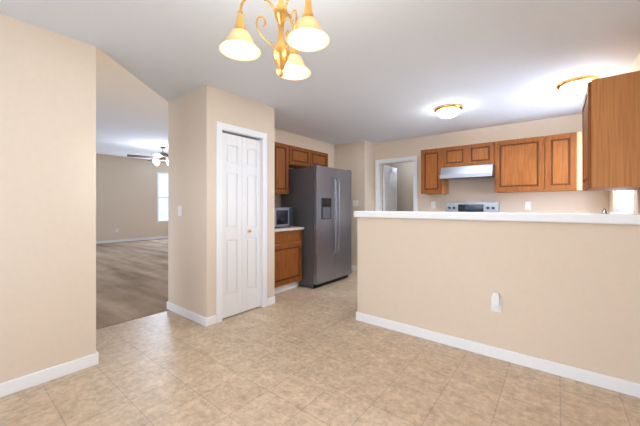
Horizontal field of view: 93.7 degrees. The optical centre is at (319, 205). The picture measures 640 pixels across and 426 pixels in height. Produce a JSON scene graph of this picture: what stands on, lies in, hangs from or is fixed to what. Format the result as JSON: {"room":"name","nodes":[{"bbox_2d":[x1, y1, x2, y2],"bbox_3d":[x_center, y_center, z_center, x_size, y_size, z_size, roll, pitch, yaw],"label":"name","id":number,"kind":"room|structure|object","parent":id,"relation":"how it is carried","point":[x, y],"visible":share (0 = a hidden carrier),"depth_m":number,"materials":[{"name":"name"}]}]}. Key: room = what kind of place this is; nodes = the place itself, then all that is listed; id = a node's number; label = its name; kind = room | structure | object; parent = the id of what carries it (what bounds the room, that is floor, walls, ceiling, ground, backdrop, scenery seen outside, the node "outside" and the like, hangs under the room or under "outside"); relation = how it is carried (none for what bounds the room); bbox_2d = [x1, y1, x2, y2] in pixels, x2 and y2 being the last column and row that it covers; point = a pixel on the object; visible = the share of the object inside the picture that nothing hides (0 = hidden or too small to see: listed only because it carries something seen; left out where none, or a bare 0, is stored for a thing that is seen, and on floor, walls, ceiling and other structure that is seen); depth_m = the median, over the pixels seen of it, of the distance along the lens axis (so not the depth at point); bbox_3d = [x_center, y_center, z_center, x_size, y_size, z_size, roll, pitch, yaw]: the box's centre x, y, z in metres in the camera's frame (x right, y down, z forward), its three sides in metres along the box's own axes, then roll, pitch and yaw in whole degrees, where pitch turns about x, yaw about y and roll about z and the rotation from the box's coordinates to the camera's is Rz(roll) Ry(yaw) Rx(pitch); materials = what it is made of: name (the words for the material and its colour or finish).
{"room":"kitchen","nodes":[
{"label":"kitchen","id":0,"kind":"room"},
{"bbox_2d":[96,238,167,329],"bbox_3d":[-4.463,1.248,6.677,8.150,0.064,11.320,0,0,38],"label":"floor","id":1,"kind":"structure","parent":0,"point":[131,280],"depth_m":4.90,"materials":[{"name":"wood"}]},
{"bbox_2d":[96,154,167,240],"bbox_3d":[-7.610,-0.355,9.171,0.120,3.150,11.320,0,0,38],"label":"wall","id":2,"kind":"structure","parent":0,"point":[126,197],"depth_m":10.30,"materials":[{"name":"paint"}]},
{"bbox_2d":[96,236,167,243],"bbox_3d":[-7.595,1.176,9.082,0.014,0.088,11.200,0,0,38],"label":"baseboard","id":3,"kind":"structure","parent":2,"relation":"attached to","point":[160,237],"depth_m":10.45,"materials":[{"name":"white wood"}]},
{"bbox_2d":[157,172,167,221],"bbox_3d":[-5.732,-0.330,11.491,0.084,1.860,1.010,0,0,38],"label":"window","id":4,"kind":"structure","parent":2,"relation":"in","point":[162,196],"depth_m":11.29,"materials":[{"name":"white glass"}]},
{"bbox_2d":[96,47,167,159],"bbox_3d":[-4.122,-1.565,6.406,9.020,0.369,11.320,0,0,38],"label":"ceiling","id":5,"kind":"structure","parent":0,"point":[131,114],"depth_m":4.53,"materials":[{"name":"white paint"}]},
{"bbox_2d":[127,146,167,165],"bbox_3d":[-3.689,-1.161,7.009,1.311,0.438,1.375,0,0,38],"label":"ceiling fan","id":6,"kind":"object","parent":5,"relation":"hanging from","point":[158,159],"visible":0.88,"depth_m":6.86,"materials":[{"name":"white metal"}]},
{"bbox_2d":[0,13,274,382],"bbox_3d":[-2.512,-0.080,1.991,0.830,2.600,5.200,0,0,38],"label":"wall","id":7,"kind":"structure","parent":0,"point":[47,198],"depth_m":2.13,"materials":[{"name":"paint"}]},
{"bbox_2d":[0,351,98,397],"bbox_3d":[-2.756,1.176,1.007,0.018,0.088,3.354,0,0,38],"label":"baseboard","id":8,"kind":"structure","parent":7,"relation":"attached to","point":[27,381],"depth_m":2.08,"materials":[{"name":"white wood"}]},
{"bbox_2d":[222,132,259,318],"bbox_3d":[-0.882,0.210,3.406,0.070,1.996,0.544,0,0,38],"label":"closet door","id":9,"kind":"structure","parent":7,"relation":"in","point":[240,224],"depth_m":3.39,"materials":[{"name":"white wood"}]},
{"bbox_2d":[216,121,266,322],"bbox_3d":[-0.903,0.170,3.421,0.116,2.101,0.688,0,0,38],"label":"door frame","id":10,"kind":"structure","parent":7,"relation":"attached to","point":[240,131],"depth_m":3.38,"materials":[{"name":"white wood"}]},
{"bbox_2d":[172,88,199,314],"bbox_3d":[-1.433,-0.005,3.343,0.600,2.450,0.120,0,0,38],"label":"wall","id":11,"kind":"structure","parent":0,"point":[194,116],"depth_m":3.29,"materials":[{"name":"paint"}]},
{"bbox_2d":[178,206,180,215],"bbox_3d":[-1.585,0.055,3.377,0.072,0.118,0.016,0,0,38],"label":"light switch","id":12,"kind":"object","parent":11,"relation":"attached to","point":[179,210],"visible":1,"depth_m":3.38,"materials":[{"name":"white plastic"}]},
{"bbox_2d":[168,302,211,326],"bbox_3d":[-1.455,1.176,3.288,0.814,0.088,0.034,0,0,38],"label":"baseboard","id":13,"kind":"structure","parent":11,"relation":"attached to","point":[204,321],"depth_m":3.21,"materials":[{"name":"white wood"}]},
{"bbox_2d":[168,101,333,302],"bbox_3d":[-0.757,-0.005,4.792,0.100,2.450,3.230,0,0,38],"label":"wall","id":14,"kind":"structure","parent":0,"point":[288,138],"depth_m":4.77,"materials":[{"name":"paint"}]},
{"bbox_2d":[275,142,290,193],"bbox_3d":[-0.714,-0.560,4.518,0.301,0.760,0.405,0,0,38],"label":"upper cabinet","id":15,"kind":"object","parent":14,"relation":"attached to","point":[287,156],"depth_m":4.48,"materials":[{"name":"brown wood"}]},
{"bbox_2d":[291,146,314,168],"bbox_3d":[-0.416,-0.790,4.894,0.301,0.300,0.555,0,0,38],"label":"upper cabinet","id":16,"kind":"object","parent":14,"relation":"attached to","point":[300,157],"depth_m":4.84,"materials":[{"name":"brown wood"}]},
{"bbox_2d":[315,151,327,166],"bbox_3d":[-0.140,-0.790,5.243,0.301,0.300,0.555,0,0,38],"label":"upper cabinet","id":17,"kind":"object","parent":14,"relation":"attached to","point":[321,158],"depth_m":5.22,"materials":[{"name":"brown wood"}]},
{"bbox_2d":[0,270,639,425],"bbox_3d":[0.121,1.250,2.520,4.200,0.060,9.300,0,0,38],"label":"floor","id":18,"kind":"structure","parent":0,"point":[300,355],"depth_m":2.07,"materials":[{"name":"beige tile"}]},
{"bbox_2d":[275,230,301,292],"bbox_3d":[-0.687,0.786,4.359,0.542,0.868,0.772,0,0,38],"label":"base cabinet","id":19,"kind":"object","parent":18,"relation":"on","point":[288,259],"visible":0.46,"depth_m":4.28,"materials":[{"name":"brown wood"}]},
{"bbox_2d":[275,226,303,231],"bbox_3d":[-0.687,0.280,4.359,0.542,0.140,0.772,0,0,38],"label":"countertop","id":20,"kind":"structure","parent":19,"relation":"on","point":[280,229],"depth_m":4.29,"materials":[{"name":"laminate"}]},
{"bbox_2d":[275,207,292,226],"bbox_3d":[-0.660,0.166,4.428,0.384,0.291,0.380,0,0,38],"label":"microwave","id":21,"kind":"object","parent":20,"relation":"on","point":[283,216],"visible":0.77,"depth_m":4.30,"materials":[{"name":"grey metal"}]},
{"bbox_2d":[281,165,350,288],"bbox_3d":[-0.018,0.307,4.940,0.809,1.825,0.940,0,0,38],"label":"fridge","id":22,"kind":"object","parent":18,"relation":"on","point":[317,198],"visible":0.94,"depth_m":4.57,"materials":[{"name":"grey metal"}]},
{"bbox_2d":[445,202,498,212],"bbox_3d":[2.231,0.583,4.561,0.770,1.275,0.653,0,0,38],"label":"range","id":23,"kind":"object","parent":18,"relation":"on","point":[476,207],"visible":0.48,"depth_m":4.73,"materials":[{"name":"silver metal"}]},
{"bbox_2d":[0,0,639,144],"bbox_3d":[0.102,-1.305,2.535,4.250,0.150,9.300,0,0,38],"label":"ceiling","id":24,"kind":"structure","parent":0,"point":[386,70],"depth_m":2.44,"materials":[{"name":"paint"}]},
{"bbox_2d":[219,0,329,79],"bbox_3d":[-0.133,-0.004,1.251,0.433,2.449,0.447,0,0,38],"label":"chandelier","id":25,"kind":"object","parent":24,"relation":"hanging from","point":[307,34],"visible":1,"depth_m":1.23,"materials":[{"name":"white glass"}]},
{"bbox_2d":[434,104,462,118],"bbox_3d":[1.613,-1.161,3.774,0.332,0.135,0.332,0,0,38],"label":"ceiling light","id":26,"kind":"object","parent":24,"relation":"attached to","point":[447,111],"visible":1,"depth_m":3.68,"materials":[{"name":"white glass"}]},
{"bbox_2d":[556,75,599,95],"bbox_3d":[2.553,-1.161,2.979,0.332,0.135,0.332,0,0,38],"label":"ceiling light","id":27,"kind":"object","parent":24,"relation":"attached to","point":[576,86],"visible":0.92,"depth_m":2.91,"materials":[{"name":"white glass"}]},
{"bbox_2d":[334,140,374,265],"bbox_3d":[0.678,-0.005,6.040,0.800,2.450,0.510,0,0,38],"label":"wall","id":28,"kind":"structure","parent":0,"point":[357,158],"depth_m":5.73,"materials":[{"name":"paint"}]},
{"bbox_2d":[353,200,357,205],"bbox_3d":[0.672,-0.050,5.710,0.118,0.118,0.016,0,0,38],"label":"light switch","id":29,"kind":"object","parent":28,"relation":"attached to","point":[355,202],"visible":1,"depth_m":5.71,"materials":[{"name":"white plastic"}]},
{"bbox_2d":[382,162,412,211],"bbox_3d":[2.124,-0.005,6.802,2.120,2.450,0.100,0,0,38],"label":"wall","id":30,"kind":"structure","parent":0,"point":[405,186],"depth_m":6.87,"materials":[{"name":"paint"}]},
{"bbox_2d":[375,114,608,213],"bbox_3d":[2.465,-0.005,4.873,3.450,2.450,0.120,0,0,38],"label":"wall","id":31,"kind":"structure","parent":0,"point":[471,190],"depth_m":4.59,"materials":[{"name":"paint"}]},
{"bbox_2d":[383,165,396,210],"bbox_3d":[1.461,0.199,6.183,0.098,2.018,0.668,0,0,38],"label":"kitchen door","id":32,"kind":"structure","parent":31,"relation":"in","point":[389,188],"depth_m":6.15,"materials":[{"name":"white"}]},
{"bbox_2d":[376,156,417,211],"bbox_3d":[1.453,0.162,5.665,0.832,2.116,0.136,0,0,38],"label":"door frame","id":33,"kind":"structure","parent":31,"relation":"attached to","point":[380,163],"depth_m":5.63,"materials":[{"name":"white wood"}]},
{"bbox_2d":[421,148,448,194],"bbox_3d":[1.913,-0.565,5.008,0.348,0.730,0.348,0,0,38],"label":"upper cabinet","id":34,"kind":"object","parent":31,"relation":"attached to","point":[431,183],"depth_m":4.88,"materials":[{"name":"brown wood"}]},
{"bbox_2d":[441,144,472,167],"bbox_3d":[2.213,-0.767,4.770,0.412,0.325,0.348,0,0,38],"label":"upper cabinet","id":35,"kind":"object","parent":31,"relation":"attached to","point":[454,156],"depth_m":4.63,"materials":[{"name":"brown wood"}]},
{"bbox_2d":[440,164,494,178],"bbox_3d":[2.285,-0.509,4.615,0.714,0.178,0.502,0,0,38],"label":"range hood","id":36,"kind":"object","parent":31,"relation":"attached to","point":[475,171],"visible":0.92,"depth_m":4.44,"materials":[{"name":"silver metal"}]},
{"bbox_2d":[473,141,496,164],"bbox_3d":[2.453,-0.767,4.580,0.412,0.325,0.348,0,0,38],"label":"upper cabinet","id":37,"kind":"object","parent":31,"relation":"attached to","point":[483,153],"depth_m":4.39,"materials":[{"name":"brown wood"}]},
{"bbox_2d":[494,135,552,191],"bbox_3d":[2.868,-0.565,4.251,0.644,0.730,0.348,0,0,38],"label":"upper cabinet","id":38,"kind":"object","parent":31,"relation":"attached to","point":[550,163],"depth_m":4.09,"materials":[{"name":"brown wood"}]},
{"bbox_2d":[525,202,530,209],"bbox_3d":[3.017,-0.005,4.353,0.072,0.118,0.009,0,0,38],"label":"electrical outlet","id":39,"kind":"object","parent":31,"relation":"attached to","point":[527,205],"visible":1,"depth_m":4.35,"materials":[{"name":"white plastic"}]},
{"bbox_2d":[553,132,576,191],"bbox_3d":[3.171,-0.565,4.011,0.389,0.730,0.348,0,0,38],"label":"upper cabinet","id":40,"kind":"object","parent":31,"relation":"attached to","point":[564,145],"depth_m":3.83,"materials":[{"name":"brown wood"}]},
{"bbox_2d":[577,132,584,190],"bbox_3d":[3.423,-0.565,3.811,0.383,0.730,0.348,0,0,38],"label":"upper cabinet","id":41,"kind":"object","parent":31,"relation":"attached to","point":[579,134],"depth_m":3.76,"materials":[{"name":"wood"}]},
{"bbox_2d":[357,217,639,383],"bbox_3d":[1.296,0.670,2.577,2.190,1.100,0.120,0,0,38],"label":"wall","id":42,"kind":"structure","parent":0,"point":[569,293],"depth_m":2.32,"materials":[{"name":"paint"}]},
{"bbox_2d":[491,292,501,312],"bbox_3d":[1.402,0.769,2.388,0.072,0.159,0.045,0,0,38],"label":"outlet","id":43,"kind":"object","parent":42,"relation":"attached to","point":[496,302],"visible":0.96,"depth_m":2.38,"materials":[{"name":"white plastic"}]},
{"bbox_2d":[354,211,639,224],"bbox_3d":[1.283,0.087,2.588,2.225,0.065,0.180,0,0,38],"label":"trim","id":44,"kind":"structure","parent":42,"relation":"on","point":[628,219],"depth_m":2.30,"materials":[{"name":"white"}]},
{"bbox_2d":[356,312,639,397],"bbox_3d":[1.243,1.176,2.537,2.184,0.088,0.018,0,0,38],"label":"baseboard","id":45,"kind":"structure","parent":42,"relation":"attached to","point":[630,388],"depth_m":2.31,"materials":[{"name":"white wood"}]},
{"bbox_2d":[609,52,639,213],"bbox_3d":[1.282,-0.005,0.700,0.120,2.450,7.890,0,0,38],"label":"wall","id":46,"kind":"structure","parent":0,"point":[636,193],"depth_m":2.54,"materials":[{"name":"paint"}]},
{"bbox_2d":[582,71,639,190],"bbox_3d":[2.275,-0.520,2.325,0.336,0.780,0.650,0,0,38],"label":"upper cabinet","id":47,"kind":"object","parent":46,"relation":"attached to","point":[610,133],"visible":1,"depth_m":2.10,"materials":[{"name":"brown wood"}]},
{"bbox_2d":[609,190,632,213],"bbox_3d":[3.098,-0.343,3.031,0.130,0.875,1.240,0,0,38],"label":"east window","id":48,"kind":"structure","parent":46,"relation":"in","point":[624,201],"depth_m":3.23,"materials":[{"name":"white glass"}]}
]}

